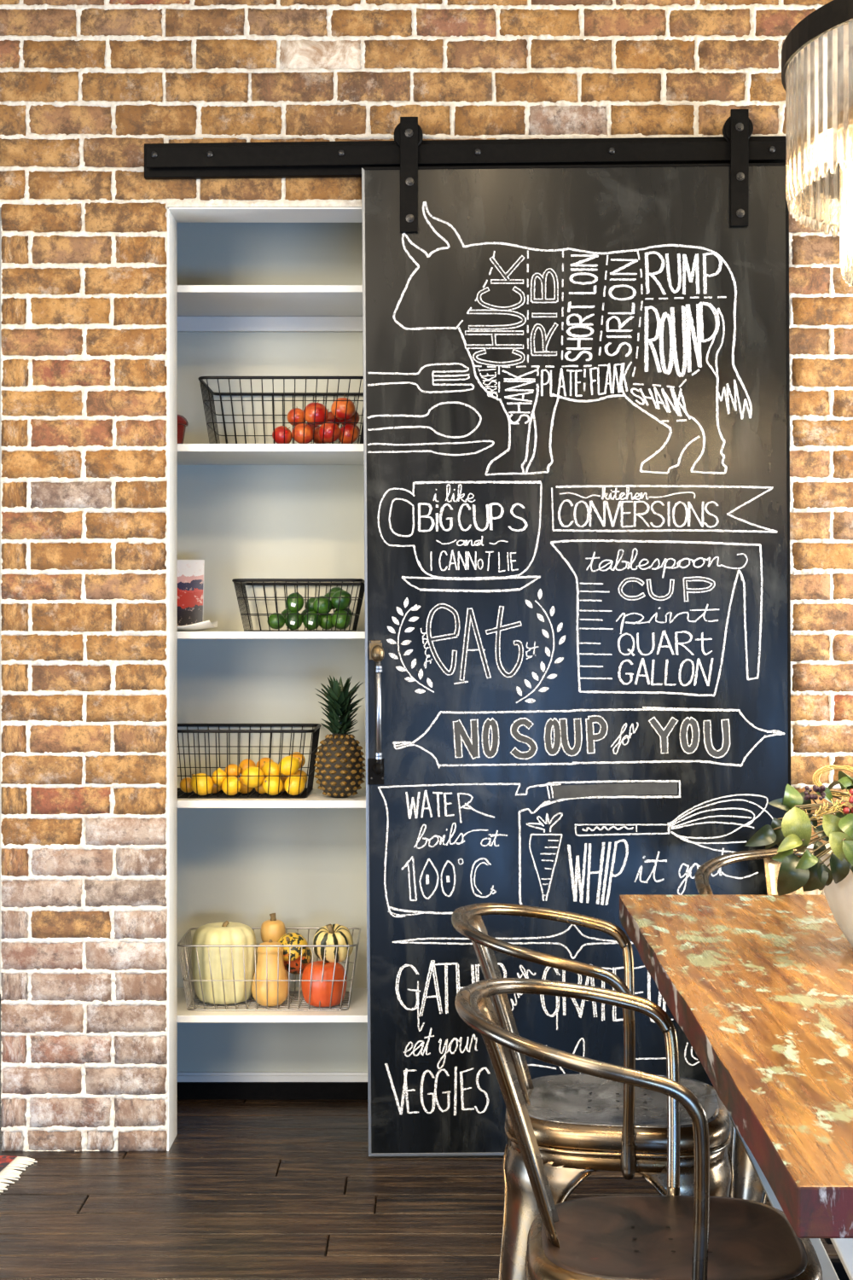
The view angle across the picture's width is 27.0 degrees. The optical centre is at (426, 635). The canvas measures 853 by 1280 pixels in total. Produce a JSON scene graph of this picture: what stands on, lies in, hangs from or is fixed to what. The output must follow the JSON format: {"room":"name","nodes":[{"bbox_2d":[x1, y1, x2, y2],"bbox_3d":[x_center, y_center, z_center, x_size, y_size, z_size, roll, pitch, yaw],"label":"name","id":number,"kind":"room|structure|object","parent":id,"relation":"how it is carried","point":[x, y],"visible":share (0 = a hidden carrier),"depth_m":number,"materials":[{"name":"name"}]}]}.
{"room":"dining room","nodes":[
{"label":"dining room","id":0,"kind":"room"},
{"bbox_2d":[0,221,1,994],"bbox_3d":[-2.115,-0.240,6.450,2.170,3.060,0.100,0,0,0],"label":"wall","id":1,"kind":"structure","parent":0,"point":[0,221],"depth_m":6.40,"materials":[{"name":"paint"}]},
{"bbox_2d":[177,222,367,1071],"bbox_3d":[-0.200,-0.190,5.005,1.740,2.960,0.080,0,0,0],"label":"wall","id":2,"kind":"structure","parent":0,"point":[306,867],"depth_m":4.96,"materials":[{"name":"paint"}]},
{"bbox_2d":[177,285,362,331],"bbox_3d":[-0.200,-0.878,4.782,1.638,0.060,0.364,0,0,0],"label":"shelf","id":3,"kind":"object","parent":2,"relation":"attached to","point":[200,308],"visible":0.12,"depth_m":4.83,"materials":[{"name":"white paint"}]},
{"bbox_2d":[177,443,363,465],"bbox_3d":[-0.200,-0.466,4.782,1.638,0.061,0.364,0,0,0],"label":"shelf","id":4,"kind":"object","parent":2,"relation":"attached to","point":[188,454],"visible":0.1,"depth_m":4.68,"materials":[{"name":"white paint"}]},
{"bbox_2d":[177,414,188,443],"bbox_3d":[-0.687,-0.539,4.690,0.117,0.084,0.117,0,0,0],"label":"glazed pot","id":5,"kind":"object","parent":4,"relation":"on","point":[183,422],"visible":0.17,"depth_m":4.67,"materials":[{"name":"red ceramic"}]},
{"bbox_2d":[197,376,363,443],"bbox_3d":[-0.372,-0.587,4.794,0.452,0.180,0.326,0,0,0],"label":"wire basket","id":6,"kind":"object","parent":4,"relation":"on","point":[210,393],"visible":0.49,"depth_m":4.64,"materials":[{"name":"black metal"}]},
{"bbox_2d":[272,425,292,443],"bbox_3d":[-0.381,-0.529,4.702,0.052,0.052,0.054,0,0,18],"label":"apple","id":7,"kind":"object","parent":6,"relation":"in","point":[279,431],"visible":0.88,"depth_m":4.68,"materials":[{"name":"red food"}]},
{"bbox_2d":[286,407,306,425],"bbox_3d":[-0.345,-0.584,4.730,0.052,0.054,0.051,0,0,-12],"label":"apple","id":8,"kind":"object","parent":6,"relation":"in","point":[299,412],"visible":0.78,"depth_m":4.71,"materials":[{"name":"red food"}]},
{"bbox_2d":[291,423,313,443],"bbox_3d":[-0.326,-0.532,4.689,0.056,0.055,0.057,0,0,32],"label":"apple","id":9,"kind":"object","parent":6,"relation":"in","point":[299,429],"visible":0.94,"depth_m":4.67,"materials":[{"name":"food"}]},
{"bbox_2d":[304,423,319,430],"bbox_3d":[-0.312,-0.555,4.802,0.052,0.053,0.052,0,0,-13],"label":"apple","id":10,"kind":"object","parent":6,"relation":"in","point":[311,425],"visible":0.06,"depth_m":4.78,"materials":[{"name":"red food"}]},
{"bbox_2d":[302,401,328,424],"bbox_3d":[-0.293,-0.591,4.701,0.067,0.068,0.066,0,0,12],"label":"apple","id":11,"kind":"object","parent":6,"relation":"in","point":[320,408],"visible":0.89,"depth_m":4.68,"materials":[{"name":"red food"}]},
{"bbox_2d":[312,425,325,443],"bbox_3d":[-0.281,-0.540,4.759,0.054,0.057,0.055,0,0,-35],"label":"apple","id":12,"kind":"object","parent":6,"relation":"in","point":[317,439],"visible":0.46,"depth_m":4.74,"materials":[{"name":"red food"}]},
{"bbox_2d":[318,421,340,442],"bbox_3d":[-0.256,-0.536,4.687,0.056,0.056,0.058,0,0,32],"label":"apple","id":13,"kind":"object","parent":6,"relation":"in","point":[328,431],"visible":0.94,"depth_m":4.67,"materials":[{"name":"red food"}]},
{"bbox_2d":[321,408,340,425],"bbox_3d":[-0.259,-0.584,4.800,0.055,0.057,0.055,0,0,14],"label":"apple","id":14,"kind":"object","parent":6,"relation":"in","point":[331,417],"visible":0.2,"depth_m":4.78,"materials":[{"name":"red food"}]},
{"bbox_2d":[331,395,355,419],"bbox_3d":[-0.220,-0.604,4.700,0.065,0.066,0.064,0,0,-19],"label":"apple","id":15,"kind":"object","parent":6,"relation":"in","point":[341,405],"visible":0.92,"depth_m":4.68,"materials":[{"name":"food"}]},
{"bbox_2d":[337,423,359,443],"bbox_3d":[-0.208,-0.535,4.722,0.058,0.056,0.057,0,0,42],"label":"apple","id":16,"kind":"object","parent":6,"relation":"in","point":[348,432],"visible":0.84,"depth_m":4.70,"materials":[{"name":"red food"}]},
{"bbox_2d":[339,411,359,425],"bbox_3d":[-0.206,-0.583,4.760,0.054,0.053,0.054,0,0,34],"label":"apple","id":17,"kind":"object","parent":6,"relation":"in","point":[352,419],"visible":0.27,"depth_m":4.74,"materials":[{"name":"red food"}]},
{"bbox_2d":[177,631,365,638],"bbox_3d":[-0.200,0.019,4.782,1.638,0.060,0.364,0,0,0],"label":"shelf","id":18,"kind":"object","parent":2,"relation":"attached to","point":[180,634],"visible":0.1,"depth_m":4.60,"materials":[{"name":"white paint"}]},
{"bbox_2d":[177,620,217,631],"bbox_3d":[-0.681,-0.026,4.715,0.245,0.029,0.190,0,0,0],"label":"serving plate","id":19,"kind":"object","parent":18,"relation":"on","point":[206,625],"visible":0.42,"depth_m":4.64,"materials":[{"name":"white ceramic"}]},
{"bbox_2d":[177,559,204,626],"bbox_3d":[-0.673,-0.113,4.793,0.144,0.183,0.045,0,0,0],"label":"cookbook","id":20,"kind":"object","parent":19,"relation":"on","point":[190,573],"visible":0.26,"depth_m":4.79,"materials":[{"name":"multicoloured paper"}]},
{"bbox_2d":[232,578,364,631],"bbox_3d":[-0.337,-0.080,4.794,0.345,0.138,0.327,0,0,0],"label":"wire basket","id":21,"kind":"object","parent":18,"relation":"on","point":[239,583],"visible":0.93,"depth_m":4.65,"materials":[{"name":"black metal"}]},
{"bbox_2d":[267,612,285,629],"bbox_3d":[-0.396,-0.039,4.681,0.044,0.044,0.046,0,0,-42],"label":"lime","id":22,"kind":"object","parent":21,"relation":"in","point":[273,619],"visible":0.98,"depth_m":4.67,"materials":[{"name":"green food"}]},
{"bbox_2d":[281,608,290,618],"bbox_3d":[-0.367,-0.052,4.780,0.047,0.046,0.044,0,0,-11],"label":"lime","id":23,"kind":"object","parent":21,"relation":"in","point":[284,611],"visible":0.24,"depth_m":4.76,"materials":[{"name":"green food"}]},
{"bbox_2d":[285,610,302,629],"bbox_3d":[-0.349,-0.040,4.682,0.046,0.053,0.046,0,0,-26],"label":"lime","id":24,"kind":"object","parent":21,"relation":"in","point":[293,623],"visible":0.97,"depth_m":4.67,"materials":[{"name":"green food"}]},
{"bbox_2d":[285,592,303,611],"bbox_3d":[-0.348,-0.087,4.691,0.048,0.056,0.048,0,0,-26],"label":"lime","id":25,"kind":"object","parent":21,"relation":"in","point":[292,602],"visible":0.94,"depth_m":4.67,"materials":[{"name":"green food"}]},
{"bbox_2d":[301,609,307,618],"bbox_3d":[-0.316,-0.052,4.790,0.046,0.045,0.047,0,0,-36],"label":"lime","id":26,"kind":"object","parent":21,"relation":"in","point":[305,611],"visible":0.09,"depth_m":4.78,"materials":[{"name":"green food"}]},
{"bbox_2d":[305,598,315,611],"bbox_3d":[-0.300,-0.080,4.730,0.044,0.045,0.047,0,0,43],"label":"lime","id":27,"kind":"object","parent":21,"relation":"in","point":[311,608],"visible":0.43,"depth_m":4.71,"materials":[{"name":"green food"}]},
{"bbox_2d":[302,610,320,629],"bbox_3d":[-0.302,-0.040,4.682,0.046,0.053,0.046,0,0,-26],"label":"lime","id":28,"kind":"object","parent":21,"relation":"in","point":[311,618],"visible":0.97,"depth_m":4.67,"materials":[{"name":"green food"}]},
{"bbox_2d":[313,595,332,613],"bbox_3d":[-0.274,-0.080,4.688,0.051,0.049,0.049,0,0,-16],"label":"lime","id":29,"kind":"object","parent":21,"relation":"in","point":[323,602],"visible":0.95,"depth_m":4.67,"materials":[{"name":"green food"}]},
{"bbox_2d":[319,614,334,629],"bbox_3d":[-0.266,-0.039,4.710,0.046,0.045,0.044,0,0,31],"label":"lime","id":30,"kind":"object","parent":21,"relation":"in","point":[323,617],"visible":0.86,"depth_m":4.69,"materials":[{"name":"green food"}]},
{"bbox_2d":[324,592,335,609],"bbox_3d":[-0.253,-0.094,4.750,0.048,0.047,0.049,0,0,-33],"label":"lime","id":31,"kind":"object","parent":21,"relation":"in","point":[327,595],"visible":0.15,"depth_m":4.74,"materials":[{"name":"green food"}]},
{"bbox_2d":[329,587,343,592],"bbox_3d":[-0.242,-0.109,4.800,0.048,0.046,0.045,0,0,27],"label":"lime","id":32,"kind":"object","parent":21,"relation":"in","point":[334,589],"visible":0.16,"depth_m":4.79,"materials":[{"name":"green food"}]},
{"bbox_2d":[331,610,350,629],"bbox_3d":[-0.225,-0.042,4.684,0.051,0.052,0.054,0,0,-9],"label":"lime","id":33,"kind":"object","parent":21,"relation":"in","point":[341,619],"visible":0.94,"depth_m":4.67,"materials":[{"name":"green food"}]},
{"bbox_2d":[331,590,351,610],"bbox_3d":[-0.225,-0.094,4.691,0.054,0.052,0.051,0,0,4],"label":"lime","id":34,"kind":"object","parent":21,"relation":"in","point":[344,603],"visible":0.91,"depth_m":4.67,"materials":[{"name":"green food"}]},
{"bbox_2d":[333,607,352,620],"bbox_3d":[-0.224,-0.054,4.750,0.052,0.050,0.050,0,0,-14],"label":"lime","id":35,"kind":"object","parent":21,"relation":"in","point":[346,609],"visible":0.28,"depth_m":4.74,"materials":[{"name":"green food"}]},
{"bbox_2d":[177,788,366,808],"bbox_3d":[-0.200,0.457,4.782,1.638,0.061,0.364,0,0,0],"label":"shelf","id":36,"kind":"object","parent":2,"relation":"attached to","point":[316,799],"visible":0.06,"depth_m":4.60,"materials":[{"name":"white paint"}]},
{"bbox_2d":[177,723,321,798],"bbox_3d":[-0.520,0.335,4.794,0.458,0.181,0.327,0,0,0],"label":"wire basket","id":37,"kind":"object","parent":36,"relation":"on","point":[253,794],"visible":0.51,"depth_m":4.72,"materials":[{"name":"black metal"}]},
{"bbox_2d":[180,777,192,792],"bbox_3d":[-0.634,0.396,4.714,0.042,0.041,0.041,0,0,8],"label":"orange","id":38,"kind":"object","parent":37,"relation":"in","point":[183,783],"visible":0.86,"depth_m":4.70,"materials":[{"name":"orange food"}]},
{"bbox_2d":[190,773,213,795],"bbox_3d":[-0.592,0.391,4.684,0.058,0.059,0.057,0,0,-43],"label":"lemon","id":39,"kind":"object","parent":37,"relation":"in","point":[201,781],"visible":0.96,"depth_m":4.67,"materials":[{"name":"yellow food"}]},
{"bbox_2d":[210,777,221,793],"bbox_3d":[-0.567,0.398,4.740,0.045,0.044,0.044,0,0,-31],"label":"lemon","id":40,"kind":"object","parent":37,"relation":"in","point":[214,788],"visible":0.33,"depth_m":4.72,"materials":[{"name":"food"}]},
{"bbox_2d":[211,767,226,786],"bbox_3d":[-0.548,0.373,4.705,0.041,0.051,0.041,0,0,0],"label":"lemon","id":41,"kind":"object","parent":37,"relation":"in","point":[220,772],"visible":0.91,"depth_m":4.69,"materials":[{"name":"yellow food"}]},
{"bbox_2d":[221,776,241,795],"bbox_3d":[-0.513,0.395,4.680,0.052,0.051,0.050,0,0,11],"label":"lemon","id":42,"kind":"object","parent":37,"relation":"in","point":[232,781],"visible":0.98,"depth_m":4.66,"materials":[{"name":"yellow food"}]},
{"bbox_2d":[224,763,242,777],"bbox_3d":[-0.518,0.362,4.738,0.042,0.041,0.042,0,0,38],"label":"orange","id":43,"kind":"object","parent":37,"relation":"in","point":[232,768],"visible":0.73,"depth_m":4.72,"materials":[{"name":"orange food"}]},
{"bbox_2d":[238,776,253,793],"bbox_3d":[-0.483,0.396,4.730,0.048,0.050,0.049,0,0,-4],"label":"lemon","id":44,"kind":"object","parent":37,"relation":"in","point":[244,788],"visible":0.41,"depth_m":4.71,"materials":[{"name":"orange food"}]},
{"bbox_2d":[238,758,255,773],"bbox_3d":[-0.480,0.353,4.762,0.046,0.047,0.048,0,0,-8],"label":"orange","id":45,"kind":"object","parent":37,"relation":"in","point":[244,764],"visible":0.58,"depth_m":4.75,"materials":[{"name":"orange food"}]},
{"bbox_2d":[240,766,265,787],"bbox_3d":[-0.458,0.372,4.684,0.059,0.057,0.059,0,0,16],"label":"lemon","id":46,"kind":"object","parent":37,"relation":"in","point":[253,770],"visible":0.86,"depth_m":4.67,"materials":[{"name":"yellow food"}]},
{"bbox_2d":[255,779,266,793],"bbox_3d":[-0.438,0.401,4.730,0.038,0.039,0.040,0,0,-15],"label":"lemon","id":47,"kind":"object","parent":37,"relation":"in","point":[261,790],"visible":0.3,"depth_m":4.71,"materials":[{"name":"food"}]},
{"bbox_2d":[256,757,273,769],"bbox_3d":[-0.432,0.351,4.774,0.050,0.049,0.049,0,0,-29],"label":"lemon","id":48,"kind":"object","parent":37,"relation":"in","point":[266,759],"visible":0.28,"depth_m":4.76,"materials":[{"name":"orange food"}]},
{"bbox_2d":[261,761,282,778],"bbox_3d":[-0.411,0.362,4.726,0.053,0.055,0.053,0,0,-33],"label":"lemon","id":49,"kind":"object","parent":37,"relation":"in","point":[275,770],"visible":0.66,"depth_m":4.71,"materials":[{"name":"yellow food"}]},
{"bbox_2d":[262,774,283,795],"bbox_3d":[-0.405,0.394,4.682,0.054,0.053,0.054,0,0,-1],"label":"lemon","id":50,"kind":"object","parent":37,"relation":"in","point":[274,781],"visible":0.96,"depth_m":4.66,"materials":[{"name":"yellow food"}]},
{"bbox_2d":[280,774,288,791],"bbox_3d":[-0.391,0.397,4.790,0.048,0.046,0.048,0,0,-21],"label":"lemon","id":51,"kind":"object","parent":37,"relation":"in","point":[282,778],"visible":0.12,"depth_m":4.77,"materials":[{"name":"yellow food"}]},
{"bbox_2d":[279,756,299,775],"bbox_3d":[-0.364,0.344,4.704,0.054,0.054,0.052,0,0,-21],"label":"lemon","id":52,"kind":"object","parent":37,"relation":"in","point":[286,761],"visible":0.9,"depth_m":4.68,"materials":[{"name":"yellow food"}]},
{"bbox_2d":[284,774,305,795],"bbox_3d":[-0.347,0.393,4.682,0.055,0.054,0.055,0,0,1],"label":"lemon","id":53,"kind":"object","parent":37,"relation":"in","point":[294,781],"visible":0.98,"depth_m":4.66,"materials":[{"name":"yellow food"}]},
{"bbox_2d":[289,751,305,768],"bbox_3d":[-0.349,0.335,4.770,0.047,0.046,0.047,0,0,-1],"label":"lemon","id":54,"kind":"object","parent":37,"relation":"in","point":[299,756],"visible":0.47,"depth_m":4.75,"materials":[{"name":"orange food"}]},
{"bbox_2d":[294,769,308,782],"bbox_3d":[-0.342,0.382,4.770,0.045,0.044,0.045,0,0,9],"label":"lemon","id":55,"kind":"object","parent":37,"relation":"in","point":[303,773],"visible":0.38,"depth_m":4.76,"materials":[{"name":"orange food"}]},
{"bbox_2d":[314,674,366,797],"bbox_3d":[-0.228,0.264,4.684,0.137,0.323,0.140,0,0,0],"label":"pineapple","id":56,"kind":"object","parent":36,"relation":"on","point":[340,765],"visible":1,"depth_m":4.65,"materials":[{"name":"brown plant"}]},
{"bbox_2d":[177,987,367,1022],"bbox_3d":[-0.200,1.012,4.782,1.638,0.060,0.364,0,0,0],"label":"shelf","id":57,"kind":"object","parent":2,"relation":"attached to","point":[357,1010],"visible":0.1,"depth_m":4.63,"materials":[{"name":"white paint"}]},
{"bbox_2d":[177,927,360,1010],"bbox_3d":[-0.417,0.894,4.775,0.474,0.176,0.285,0,0,0],"label":"wire basket","id":58,"kind":"object","parent":57,"relation":"on","point":[288,1003],"visible":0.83,"depth_m":4.65,"materials":[{"name":"grey metal"}]},
{"bbox_2d":[192,920,256,1004],"bbox_3d":[-0.542,0.869,4.755,0.173,0.214,0.174,0,0,0],"label":"pumpkin","id":59,"kind":"object","parent":58,"relation":"in","point":[226,933],"visible":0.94,"depth_m":4.69,"materials":[{"name":"beige food"}]},
{"bbox_2d":[251,939,288,1006],"bbox_3d":[-0.413,0.890,4.705,0.099,0.172,0.099,0,0,0],"label":"butternut squash","id":60,"kind":"object","parent":58,"relation":"in","point":[272,952],"visible":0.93,"depth_m":4.67,"materials":[{"name":"food"}]},
{"bbox_2d":[260,913,288,978],"bbox_3d":[-0.418,0.866,4.840,0.088,0.222,0.089,0,0,0],"label":"squash","id":61,"kind":"object","parent":58,"relation":"in","point":[273,929],"visible":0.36,"depth_m":4.82,"materials":[{"name":"orange food"}]},
{"bbox_2d":[277,932,311,974],"bbox_3d":[-0.355,0.854,4.770,0.087,0.118,0.113,0,0,21],"label":"gourd","id":62,"kind":"object","parent":58,"relation":"in","point":[289,938],"visible":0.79,"depth_m":4.74,"materials":[{"name":"food"}]},
{"bbox_2d":[301,960,347,1006],"bbox_3d":[-0.271,0.920,4.705,0.120,0.111,0.122,0,0,0],"label":"pumpkin","id":63,"kind":"object","parent":58,"relation":"in","point":[321,992],"visible":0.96,"depth_m":4.66,"materials":[{"name":"orange food"}]},
{"bbox_2d":[313,923,353,962],"bbox_3d":[-0.249,0.818,4.737,0.107,0.106,0.109,0,0,25],"label":"pumpkin","id":64,"kind":"object","parent":58,"relation":"in","point":[335,933],"visible":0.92,"depth_m":4.70,"materials":[{"name":"food"}]},
{"bbox_2d":[177,1071,367,1082],"bbox_3d":[-0.200,1.230,4.957,1.640,0.025,0.013,0,0,0],"label":"baseboard","id":65,"kind":"structure","parent":2,"relation":"attached to","point":[182,1076],"depth_m":4.95,"materials":[{"name":"white paint"}]},
{"bbox_2d":[177,1082,368,1099],"bbox_3d":[-0.200,1.267,4.955,1.640,0.046,0.019,0,0,0],"label":"trim","id":66,"kind":"structure","parent":2,"relation":"attached to","point":[185,1090],"depth_m":4.95,"materials":[{"name":"black metal"}]},
{"bbox_2d":[0,994,839,1279],"bbox_3d":[0.000,1.350,2.200,6.400,0.121,9.600,0,0,0],"label":"floor","id":67,"kind":"structure","parent":0,"point":[244,1189],"depth_m":4.03,"materials":[{"name":"brown wood"}]},
{"bbox_2d":[0,1155,37,1192],"bbox_3d":[-1.527,1.285,3.871,1.058,0.008,1.106,0,0,5],"label":"rug","id":68,"kind":"object","parent":67,"relation":"on","point":[8,1163],"visible":1,"depth_m":4.29,"materials":[{"name":"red fabric"}]},
{"bbox_2d":[451,902,733,1279],"bbox_3d":[0.304,0.897,3.235,0.518,0.787,0.521,0,0,6],"label":"armchair","id":69,"kind":"object","parent":67,"relation":"on","point":[584,1113],"visible":0.77,"depth_m":3.08,"materials":[{"name":"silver metal"}]},
{"bbox_2d":[620,1131,636,1180],"bbox_3d":[0.344,0.880,3.026,0.028,0.090,0.028,0,0,6],"label":"socket","id":70,"kind":"object","parent":69,"relation":"attached to","point":[628,1139],"depth_m":3.01,"materials":[{"name":"metal"}]},
{"bbox_2d":[455,977,822,1279],"bbox_3d":[0.299,0.897,2.493,0.518,0.787,0.521,0,0,3],"label":"armchair","id":71,"kind":"object","parent":67,"relation":"on","point":[673,1236],"visible":1,"depth_m":2.46,"materials":[{"name":"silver metal"}]},
{"bbox_2d":[666,1186,680,1195],"bbox_3d":[0.374,0.880,2.691,0.028,0.090,0.028,0,0,4],"label":"socket","id":72,"kind":"object","parent":71,"relation":"attached to","point":[672,1190],"depth_m":2.69,"materials":[{"name":"metal"}]},
{"bbox_2d":[619,894,852,1279],"bbox_3d":[0.885,0.909,2.677,1.056,0.759,1.932,0,0,0],"label":"dining table","id":73,"kind":"object","parent":67,"relation":"on","point":[760,987],"visible":0.89,"depth_m":2.49,"materials":[{"name":"paint"}]},
{"bbox_2d":[820,843,852,947],"bbox_3d":[0.805,0.446,3.000,0.292,0.169,0.292,0,0,0],"label":"bowl","id":74,"kind":"object","parent":73,"relation":"on","point":[839,896],"visible":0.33,"depth_m":2.95,"materials":[{"name":"white ceramic"}]},
{"bbox_2d":[744,764,852,896],"bbox_3d":[0.785,0.318,2.970,0.507,0.215,0.366,0,0,-40],"label":"arrangement","id":75,"kind":"object","parent":74,"relation":"in","point":[794,832],"visible":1,"depth_m":2.88,"materials":[{"name":"green plant"}]},
{"bbox_2d":[694,847,825,1204],"bbox_3d":[0.865,0.897,3.978,0.521,0.787,0.518,0,0,0],"label":"armchair","id":76,"kind":"object","parent":67,"relation":"on","point":[747,1184],"visible":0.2,"depth_m":4.03,"materials":[{"name":"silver metal"}]},
{"bbox_2d":[0,0,852,1151],"bbox_3d":[-0.170,-0.238,4.520,2.940,3.064,0.149,0,0,0],"label":"wall","id":77,"kind":"structure","parent":0,"point":[84,84],"depth_m":4.45,"materials":[{"name":"brick"}]},
{"bbox_2d":[167,207,361,1151],"bbox_3d":[-0.158,0.109,4.523,0.983,2.362,0.148,0,0,0],"label":"trim","id":78,"kind":"structure","parent":77,"relation":"attached to","point":[175,215],"depth_m":4.49,"materials":[{"name":"white paint"}]},
{"bbox_2d":[144,109,791,1156],"bbox_3d":[0.104,-0.006,4.386,1.616,2.579,0.120,0,0,0],"label":"door","id":79,"kind":"structure","parent":77,"relation":"in","point":[577,377],"depth_m":4.39,"materials":[{"name":"paint"}]},
{"bbox_3d":[0.000,-1.820,1.400,6.400,0.100,8.000,0,0,0],"label":"ceiling","id":80,"kind":"structure","parent":0,"visible":0},
{"bbox_2d":[781,0,852,286],"bbox_3d":[0.885,-1.153,2.600,0.718,1.232,0.718,0,0,0],"label":"crystal chandelier","id":81,"kind":"object","parent":80,"relation":"hanging from","point":[817,53],"visible":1,"depth_m":2.52,"materials":[{"name":"clear glass"}]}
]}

